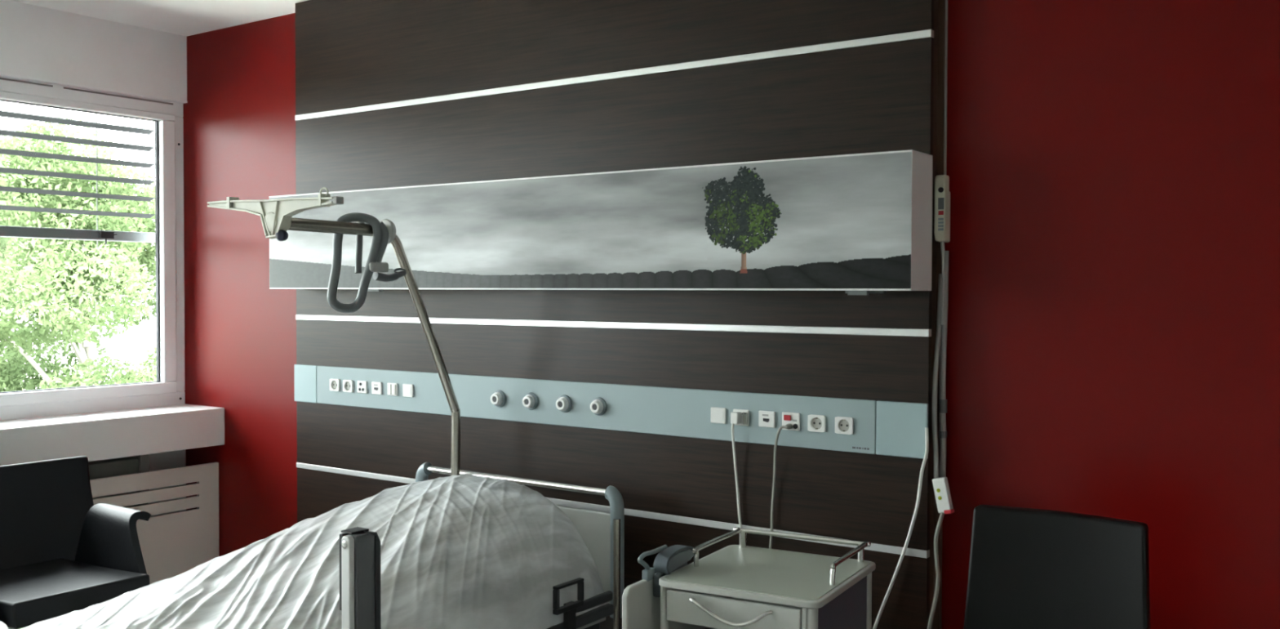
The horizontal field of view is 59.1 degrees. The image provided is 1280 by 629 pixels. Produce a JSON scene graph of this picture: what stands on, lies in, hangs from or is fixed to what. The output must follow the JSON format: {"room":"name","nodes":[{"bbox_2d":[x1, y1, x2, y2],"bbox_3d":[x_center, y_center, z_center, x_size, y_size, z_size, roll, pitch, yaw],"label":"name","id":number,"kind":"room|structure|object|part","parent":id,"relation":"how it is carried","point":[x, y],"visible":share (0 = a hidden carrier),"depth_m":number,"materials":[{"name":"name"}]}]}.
{"room":"hospital room","nodes":[
{"label":"hospital room","id":0,"kind":"room"},
{"bbox_2d":[0,0,186,515],"bbox_3d":[-3.881,0.033,3.601,0.280,2.757,5.220,1,2,35],"label":"wall","id":1,"kind":"structure","parent":0,"point":[37,42],"depth_m":5.25,"materials":[{"name":"white paint"}]},
{"bbox_2d":[0,75,185,419],"bbox_3d":[-3.555,-0.268,3.916,0.082,1.517,4.320,1,2,35],"label":"window","id":2,"kind":"structure","parent":1,"relation":"in","point":[169,388],"depth_m":5.55,"materials":[{"name":"white plastic"}]},
{"bbox_2d":[0,110,155,247],"bbox_3d":[-3.669,-0.661,3.989,0.130,0.730,4.240,1,2,35],"label":"blind","id":3,"kind":"object","parent":2,"relation":"attached to","point":[97,235],"visible":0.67,"depth_m":5.38,"materials":[{"name":"grey metal"}]},
{"bbox_3d":[-3.673,-0.354,3.991,0.050,0.049,4.210,1,2,35],"label":"rail","id":4,"kind":"part","parent":3,"relation":"part of","materials":[{"name":"grey metal"}]},
{"bbox_3d":[-2.651,-0.677,5.505,0.006,0.700,0.007,1,2,35],"label":"guide cord","id":5,"kind":"part","parent":3,"relation":"part of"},
{"bbox_2d":[0,72,187,103],"bbox_3d":[-3.844,-1.019,3.554,0.204,0.010,5.220,1,2,35],"label":"trim","id":6,"kind":"structure","parent":1,"relation":"attached to","point":[2,74],"depth_m":5.23,"materials":[{"name":"white plastic"}]},
{"bbox_2d":[0,403,224,465],"bbox_3d":[-3.370,0.575,3.863,0.330,0.180,4.219,1,2,35],"label":"window sill","id":7,"kind":"structure","parent":1,"relation":"attached to","point":[130,432],"depth_m":5.05,"materials":[{"name":"white stone"}]},
{"bbox_2d":[13,462,218,628],"bbox_3d":[-3.043,1.051,4.372,0.282,0.612,3.012,1,2,35],"label":"radiator cover","id":8,"kind":"object","parent":1,"relation":"attached to","point":[173,544],"visible":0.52,"depth_m":5.32,"materials":[{"name":"white metal"}]},
{"bbox_2d":[88,453,149,506],"bbox_3d":[-3.133,0.970,4.322,0.130,0.616,2.630,1,2,35],"label":"radiator","id":9,"kind":"object","parent":1,"relation":"attached to","point":[134,464],"visible":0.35,"depth_m":5.26,"materials":[{"name":"grey metal"}]},
{"bbox_2d":[10,0,309,36],"bbox_3d":[-0.843,-1.391,1.465,7.805,0.200,5.570,1,2,35],"label":"ceiling","id":10,"kind":"structure","parent":0,"point":[186,18],"depth_m":5.12,"materials":[{"name":"white paint"}]},
{"bbox_2d":[182,0,1279,628],"bbox_3d":[0.739,0.044,3.663,7.405,2.757,0.200,1,2,35],"label":"wall","id":11,"kind":"structure","parent":0,"point":[1113,166],"depth_m":3.18,"materials":[{"name":"red paint"}]},
{"bbox_2d":[294,0,947,628],"bbox_3d":[-0.299,0.022,4.196,2.902,2.733,0.122,1,2,35],"label":"panelling","id":12,"kind":"object","parent":11,"relation":"attached to","point":[389,93],"visible":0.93,"depth_m":3.91,"materials":[{"name":"laminate"}]},
{"bbox_2d":[269,149,933,294],"bbox_3d":[-0.366,-0.281,4.067,2.877,0.409,0.159,1,2,35],"label":"light panel","id":13,"kind":"object","parent":12,"relation":"attached to","point":[856,224],"visible":0.86,"depth_m":3.67,"materials":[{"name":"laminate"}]},
{"bbox_2d":[293,364,928,457],"bbox_3d":[-0.339,0.322,4.149,2.897,0.162,0.014,1,2,35],"label":"outlet panel","id":14,"kind":"object","parent":12,"relation":"attached to","point":[889,428],"visible":1,"depth_m":3.89,"materials":[{"name":"metal"}]},
{"bbox_3d":[-1.461,0.302,4.939,0.151,0.162,0.013,1,2,35],"label":"panel","id":15,"kind":"part","parent":14,"relation":"part of","materials":[{"name":"plastic"}]},
{"bbox_2d":[329,377,340,391],"bbox_3d":[-1.303,0.300,4.814,0.058,0.052,0.008,1,2,35],"label":"power socket","id":16,"kind":"object","parent":14,"relation":"attached to","point":[335,384],"visible":1,"depth_m":4.81,"materials":[{"name":"white plastic"}]},
{"bbox_2d":[342,379,353,391],"bbox_3d":[-1.233,0.301,4.765,0.058,0.052,0.008,1,2,35],"label":"power socket","id":17,"kind":"object","parent":14,"relation":"attached to","point":[348,384],"visible":1,"depth_m":4.77,"materials":[{"name":"white plastic"}]},
{"bbox_2d":[356,380,367,393],"bbox_3d":[-1.162,0.303,4.714,0.058,0.052,0.011,1,2,35],"label":"socket","id":18,"kind":"object","parent":14,"relation":"attached to","point":[362,385],"visible":1,"depth_m":4.71,"materials":[{"name":"white plastic"}]},
{"bbox_2d":[371,381,382,394],"bbox_3d":[-1.088,0.304,4.662,0.058,0.052,0.010,1,2,35],"label":"socket","id":19,"kind":"object","parent":14,"relation":"attached to","point":[376,386],"visible":1,"depth_m":4.66,"materials":[{"name":"white plastic"}]},
{"bbox_2d":[386,382,398,395],"bbox_3d":[-1.012,0.305,4.607,0.058,0.052,0.013,1,2,35],"label":"double switch","id":20,"kind":"object","parent":14,"relation":"attached to","point":[392,388],"visible":1,"depth_m":4.60,"materials":[{"name":"white plastic"}]},
{"bbox_2d":[402,383,413,396],"bbox_3d":[-0.937,0.307,4.556,0.058,0.052,0.010,1,2,35],"label":"blank plate","id":21,"kind":"object","parent":14,"relation":"attached to","point":[407,388],"visible":1,"depth_m":4.55,"materials":[{"name":"white plastic"}]},
{"bbox_2d":[490,389,506,407],"bbox_3d":[-0.541,0.319,4.265,0.066,0.066,0.030,1,2,35],"label":"outlet","id":22,"kind":"object","parent":14,"relation":"attached to","point":[498,398],"visible":1,"depth_m":4.25,"materials":[{"name":"white plastic"}]},
{"bbox_2d":[522,391,537,409],"bbox_3d":[-0.411,0.322,4.174,0.066,0.066,0.030,1,2,35],"label":"outlet","id":23,"kind":"object","parent":14,"relation":"attached to","point":[530,401],"visible":1,"depth_m":4.16,"materials":[{"name":"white plastic"}]},
{"bbox_2d":[555,394,572,412],"bbox_3d":[-0.280,0.324,4.082,0.066,0.066,0.030,1,2,35],"label":"outlet","id":24,"kind":"object","parent":14,"relation":"attached to","point":[564,402],"visible":1,"depth_m":4.07,"materials":[{"name":"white plastic"}]},
{"bbox_2d":[590,396,606,415],"bbox_3d":[-0.153,0.326,3.992,0.066,0.066,0.030,1,2,35],"label":"outlet","id":25,"kind":"object","parent":14,"relation":"attached to","point":[598,405],"visible":1,"depth_m":3.98,"materials":[{"name":"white plastic"}]},
{"bbox_2d":[710,406,726,423],"bbox_3d":[0.258,0.332,3.715,0.058,0.052,0.010,1,2,35],"label":"blank plate","id":26,"kind":"object","parent":14,"relation":"attached to","point":[717,415],"visible":1,"depth_m":3.71,"materials":[{"name":"white plastic"}]},
{"bbox_2d":[733,408,749,426],"bbox_3d":[0.327,0.335,3.665,0.058,0.052,0.012,1,2,35],"label":"socket","id":27,"kind":"object","parent":14,"relation":"attached to","point":[744,413],"visible":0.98,"depth_m":3.65,"materials":[{"name":"white plastic"}]},
{"bbox_2d":[730,411,742,527],"bbox_3d":[0.333,0.719,3.657,0.072,0.806,0.041,1,2,35],"label":"cable","id":28,"kind":"object","parent":27,"relation":"hanging from","point":[735,416],"visible":0.71,"depth_m":3.66,"materials":[{"name":"white plastic"}]},
{"bbox_2d":[758,410,775,427],"bbox_3d":[0.406,0.335,3.611,0.058,0.052,0.010,1,2,35],"label":"socket","id":29,"kind":"object","parent":14,"relation":"attached to","point":[766,418],"visible":1,"depth_m":3.61,"materials":[{"name":"white plastic"}]},
{"bbox_2d":[782,411,799,430],"bbox_3d":[0.475,0.337,3.560,0.062,0.056,0.014,1,2,35],"label":"socket","id":30,"kind":"object","parent":14,"relation":"attached to","point":[793,418],"visible":0.99,"depth_m":3.56,"materials":[{"name":"white plastic"}]},
{"bbox_2d":[768,422,792,548],"bbox_3d":[0.437,0.683,3.578,0.090,0.681,0.038,1,2,45],"label":"cable","id":31,"kind":"object","parent":30,"relation":"hanging from","point":[789,425],"visible":0.73,"depth_m":3.59,"materials":[{"name":"grey plastic"}]},
{"bbox_2d":[783,414,791,420],"bbox_3d":[0.466,0.326,3.562,0.024,0.017,0.007,1,2,35],"label":"switch","id":32,"kind":"object","parent":30,"relation":"attached to","point":[786,417],"depth_m":3.56,"materials":[{"name":"plastic"}]},
{"bbox_2d":[807,413,826,431],"bbox_3d":[0.550,0.339,3.511,0.058,0.052,0.008,1,2,35],"label":"power socket","id":33,"kind":"object","parent":14,"relation":"attached to","point":[817,423],"visible":1,"depth_m":3.51,"materials":[{"name":"white plastic"}]},
{"bbox_2d":[835,416,853,434],"bbox_3d":[0.625,0.340,3.458,0.058,0.052,0.008,1,2,35],"label":"power socket","id":34,"kind":"object","parent":14,"relation":"attached to","point":[843,424],"visible":1,"depth_m":3.46,"materials":[{"name":"white plastic"}]},
{"bbox_2d":[872,426,928,628],"bbox_3d":[0.753,0.730,3.371,0.224,0.802,0.026,1,2,35],"label":"cable","id":35,"kind":"object","parent":14,"relation":"hanging from","point":[926,436],"visible":1,"depth_m":3.34,"materials":[{"name":"white plastic"}]},
{"bbox_3d":[0.781,0.342,3.362,0.160,0.162,0.013,1,2,35],"label":"panel","id":36,"kind":"part","parent":14,"relation":"part of","materials":[{"name":"plastic"}]},
{"bbox_3d":[-0.293,0.022,4.195,2.849,2.733,0.078,1,2,35],"label":"backing frame","id":37,"kind":"part","parent":12,"relation":"part of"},
{"bbox_3d":[0.905,0.042,3.410,0.023,2.733,0.021,1,2,35],"label":"edge trim","id":38,"kind":"part","parent":12,"relation":"part of","materials":[{"name":"metal"}]},
{"bbox_2d":[932,250,948,478],"bbox_3d":[0.895,0.180,3.362,0.025,0.740,0.098,1,2,35],"label":"cable conduit","id":39,"kind":"object","parent":12,"relation":"attached to","point":[940,346],"visible":0.85,"depth_m":3.38,"materials":[{"name":"grey plastic"}]},
{"bbox_2d":[927,476,954,628],"bbox_3d":[0.870,0.763,3.305,0.094,0.578,0.032,1,2,35],"label":"handset","id":40,"kind":"object","parent":12,"relation":"hanging from","point":[940,485],"visible":1,"depth_m":3.29,"materials":[{"name":"white plastic"}]},
{"bbox_3d":[0.863,0.812,3.317,0.069,0.478,0.022,1,2,35],"label":"cord","id":41,"kind":"part","parent":40,"relation":"part of","materials":[{"name":"grey plastic"}]},
{"bbox_2d":[933,174,950,324],"bbox_3d":[0.905,-0.190,3.350,0.036,0.440,0.110,1,2,35],"label":"handset","id":42,"kind":"object","parent":12,"relation":"attached to","point":[942,193],"visible":1,"depth_m":3.31,"materials":[{"name":"beige plastic"}]},
{"bbox_3d":[0.894,-0.096,3.331,0.016,0.253,0.011,1,2,35],"label":"cord","id":43,"kind":"part","parent":42,"relation":"part of","materials":[{"name":"grey plastic"}]},
{"bbox_3d":[-0.851,1.565,1.529,7.805,0.200,5.570,1,2,35],"label":"floor","id":44,"kind":"structure","parent":0,"visible":0},
{"bbox_2d":[0,620,8,628],"bbox_3d":[-2.080,1.170,3.157,0.550,0.512,0.550,1,2,35],"label":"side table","id":45,"kind":"object","parent":44,"relation":"on","point":[2,625],"visible":1,"depth_m":3.30,"materials":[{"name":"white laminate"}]},
{"bbox_2d":[0,455,151,628],"bbox_3d":[-2.182,0.994,4.074,0.763,0.824,0.762,1,2,35],"label":"armchair","id":46,"kind":"object","parent":44,"relation":"on","point":[61,552],"visible":0.88,"depth_m":4.25,"materials":[{"name":"black leather"}]},
{"bbox_3d":[-2.386,0.782,4.288,0.176,0.412,0.640,1,2,35],"label":"backrest","id":47,"kind":"part","parent":46,"relation":"part of","materials":[{"name":"black leather"}]},
{"bbox_3d":[-2.139,0.980,4.017,0.628,0.109,0.475,1,2,35],"label":"seat","id":48,"kind":"part","parent":46,"relation":"part of","materials":[{"name":"black leather"}]},
{"bbox_3d":[-1.969,0.886,4.267,0.533,0.313,0.101,1,2,35],"label":"armrest","id":49,"kind":"part","parent":46,"relation":"part of","materials":[{"name":"black leather"}]},
{"bbox_2d":[339,462,624,628],"bbox_3d":[-1.069,0.978,3.144,1.054,0.903,2.278,1,2,35],"label":"hospital bed","id":50,"kind":"object","parent":44,"relation":"on","point":[602,532],"visible":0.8,"depth_m":3.71,"materials":[{"name":"metal"}]},
{"bbox_2d":[207,186,460,475],"bbox_3d":[-0.907,0.304,3.826,0.633,1.382,0.840,1,2,35],"label":"pole","id":51,"kind":"object","parent":50,"relation":"attached to","point":[276,215],"depth_m":3.76,"materials":[{"name":"silver metal"}]},
{"bbox_3d":[-1.098,-0.242,3.457,0.036,0.036,0.028,1,1,16],"label":"knob","id":52,"kind":"part","parent":51,"relation":"part of","materials":[{"name":"black plastic"}]},
{"bbox_3d":[-0.927,-0.174,3.793,0.303,0.334,0.095,-1,2,-44],"label":"lifting handle","id":53,"kind":"part","parent":51,"relation":"part of","materials":[{"name":"grey plastic"}]},
{"bbox_3d":[-0.848,-0.135,3.838,0.028,0.049,0.129,1,2,41],"label":"clamp lever","id":54,"kind":"part","parent":51,"relation":"part of","materials":[{"name":"metal"}]},
{"bbox_2d":[97,573,576,628],"bbox_3d":[-1.097,0.936,3.157,0.840,0.104,2.030,1,2,35],"label":"mattress","id":55,"kind":"object","parent":50,"relation":"on","point":[483,597],"visible":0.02,"depth_m":3.53,"materials":[{"name":"white fabric"}]},
{"bbox_2d":[19,473,604,628],"bbox_3d":[-1.132,0.762,3.086,1.000,0.397,2.238,1,2,35],"label":"bedding","id":56,"kind":"object","parent":55,"relation":"on","point":[297,566],"visible":0.95,"depth_m":3.30,"materials":[{"name":"white fabric"}]},
{"bbox_2d":[334,541,530,602],"bbox_3d":[-0.771,0.792,3.616,0.680,0.112,0.718,1,2,35],"label":"duvet","id":57,"kind":"object","parent":55,"relation":"on","point":[523,544],"visible":0.03,"depth_m":3.64,"materials":[{"name":"white fabric"}]},
{"bbox_2d":[326,498,497,548],"bbox_3d":[-0.730,0.682,3.707,0.580,0.103,0.498,1,2,35],"label":"pillow","id":58,"kind":"object","parent":57,"relation":"on","point":[485,509],"visible":0.05,"depth_m":3.69,"materials":[{"name":"white fabric"}]},
{"bbox_3d":[-0.711,0.633,2.806,0.043,0.198,0.060,1,2,35],"label":"plate","id":59,"kind":"part","parent":50,"relation":"part of","materials":[{"name":"black plastic"}]},
{"bbox_3d":[-0.689,0.789,2.802,0.036,0.497,0.067,1,2,35],"label":"guard post","id":60,"kind":"part","parent":50,"relation":"part of","materials":[{"name":"metal"}]},
{"bbox_3d":[-0.833,0.784,4.333,0.063,0.440,0.048,1,2,35],"label":"head post","id":61,"kind":"part","parent":50,"relation":"part of","materials":[{"name":"blue plastic"}]},
{"bbox_3d":[-0.220,0.866,3.474,0.020,0.086,0.132,1,2,35],"label":"mattress handle","id":62,"kind":"part","parent":50,"relation":"part of","materials":[{"name":"black plastic"}]},
{"bbox_3d":[-0.219,0.940,3.512,0.017,0.087,0.040,1,2,35],"label":"handle arm","id":63,"kind":"part","parent":50,"relation":"part of","materials":[{"name":"black plastic"}]},
{"bbox_3d":[-0.679,0.988,2.901,0.030,0.035,2.030,1,2,35],"label":"rail","id":64,"kind":"part","parent":50,"relation":"part of","materials":[{"name":"black plastic"}]},
{"bbox_3d":[-1.103,1.059,3.152,0.860,0.060,2.150,1,2,35],"label":"bed frame","id":65,"kind":"part","parent":50,"relation":"part of","materials":[{"name":"grey metal"}]},
{"bbox_3d":[-0.680,0.944,2.901,0.022,0.033,2.030,1,2,35],"label":"rail","id":66,"kind":"part","parent":50,"relation":"part of","materials":[{"name":"black plastic"}]},
{"bbox_3d":[-0.083,0.798,3.805,0.063,0.440,0.048,1,2,35],"label":"head post","id":67,"kind":"part","parent":50,"relation":"part of","materials":[{"name":"blue plastic"}]},
{"bbox_2d":[622,526,875,628],"bbox_3d":[0.303,1.026,2.979,0.487,0.821,0.569,1,1,29],"label":"locker","id":68,"kind":"object","parent":44,"relation":"on","point":[741,585],"visible":1,"depth_m":2.90,"materials":[{"name":"grey metal"}]},
{"bbox_3d":[0.033,0.653,2.963,0.016,0.076,0.148,1,1,29],"label":"release lever","id":69,"kind":"part","parent":68,"relation":"part of","materials":[{"name":"grey plastic"}]},
{"bbox_3d":[0.063,1.028,2.924,0.021,0.658,0.022,1,1,29],"label":"corner post","id":70,"kind":"part","parent":68,"relation":"part of","materials":[{"name":"grey metal"}]},
{"bbox_3d":[0.219,0.740,2.793,0.223,0.051,0.040,1,1,29],"label":"drawer handle","id":71,"kind":"part","parent":68,"relation":"part of","materials":[{"name":"metal"}]},
{"bbox_3d":[0.231,0.748,2.815,0.365,0.080,0.018,1,1,29],"label":"drawer","id":72,"kind":"part","parent":68,"relation":"part of","materials":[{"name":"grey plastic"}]},
{"bbox_3d":[0.383,0.651,3.066,0.407,0.058,0.307,1,1,29],"label":"gallery rail","id":73,"kind":"part","parent":68,"relation":"part of","materials":[{"name":"metal"}]},
{"bbox_3d":[0.398,1.023,2.729,0.011,0.638,0.016,1,1,29],"label":"frame","id":74,"kind":"part","parent":68,"relation":"part of","materials":[{"name":"grey metal"}]},
{"bbox_3d":[0.414,1.033,2.731,0.030,0.658,0.031,1,1,29],"label":"corner post","id":75,"kind":"part","parent":68,"relation":"part of","materials":[{"name":"grey metal"}]},
{"bbox_3d":[0.518,1.000,2.913,0.012,0.598,0.389,1,1,29],"label":"panel","id":76,"kind":"part","parent":68,"relation":"part of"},
{"bbox_3d":[0.619,1.026,3.099,0.030,0.658,0.031,1,1,29],"label":"corner post","id":77,"kind":"part","parent":68,"relation":"part of","materials":[{"name":"grey metal"}]},
{"bbox_2d":[963,504,1150,628],"bbox_3d":[0.889,0.969,2.579,0.475,0.958,0.549,1,2,35],"label":"chair","id":78,"kind":"object","parent":44,"relation":"on","point":[1029,567],"visible":1,"depth_m":2.75,"materials":[{"name":"black leather"}]},
{"label":"outside","id":79,"kind":"structure","parent":0,"visible":0},
{"bbox_2d":[4,353,156,390],"bbox_3d":[-34.955,4.421,24.693,74.545,0.100,120.000,1,2,35],"label":"ground","id":80,"kind":"structure","parent":79,"point":[138,358],"depth_m":78.19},
{"bbox_2d":[0,165,36,390],"bbox_3d":[-12.365,0.591,17.896,6.250,8.002,6.209,1,2,35],"label":"broadleaf tree","id":81,"kind":"object","parent":80,"relation":"on","point":[3,240],"visible":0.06,"depth_m":17.97,"materials":[{"name":"green plant"}]},
{"bbox_2d":[0,115,156,391],"bbox_3d":[-6.573,1.246,13.141,4.916,6.934,4.888,0,1,-15],"label":"broadleaf tree","id":82,"kind":"object","parent":80,"relation":"on","point":[71,276],"visible":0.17,"depth_m":11.93,"materials":[{"name":"green plant"}]},
{"bbox_2d":[139,363,156,378],"bbox_3d":[-5.373,1.184,19.375,5.924,6.793,6.051,1,2,35],"label":"broadleaf tree","id":83,"kind":"object","parent":80,"relation":"on","point":[148,367],"visible":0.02,"depth_m":19.40,"materials":[{"name":"green plant"}]}
]}

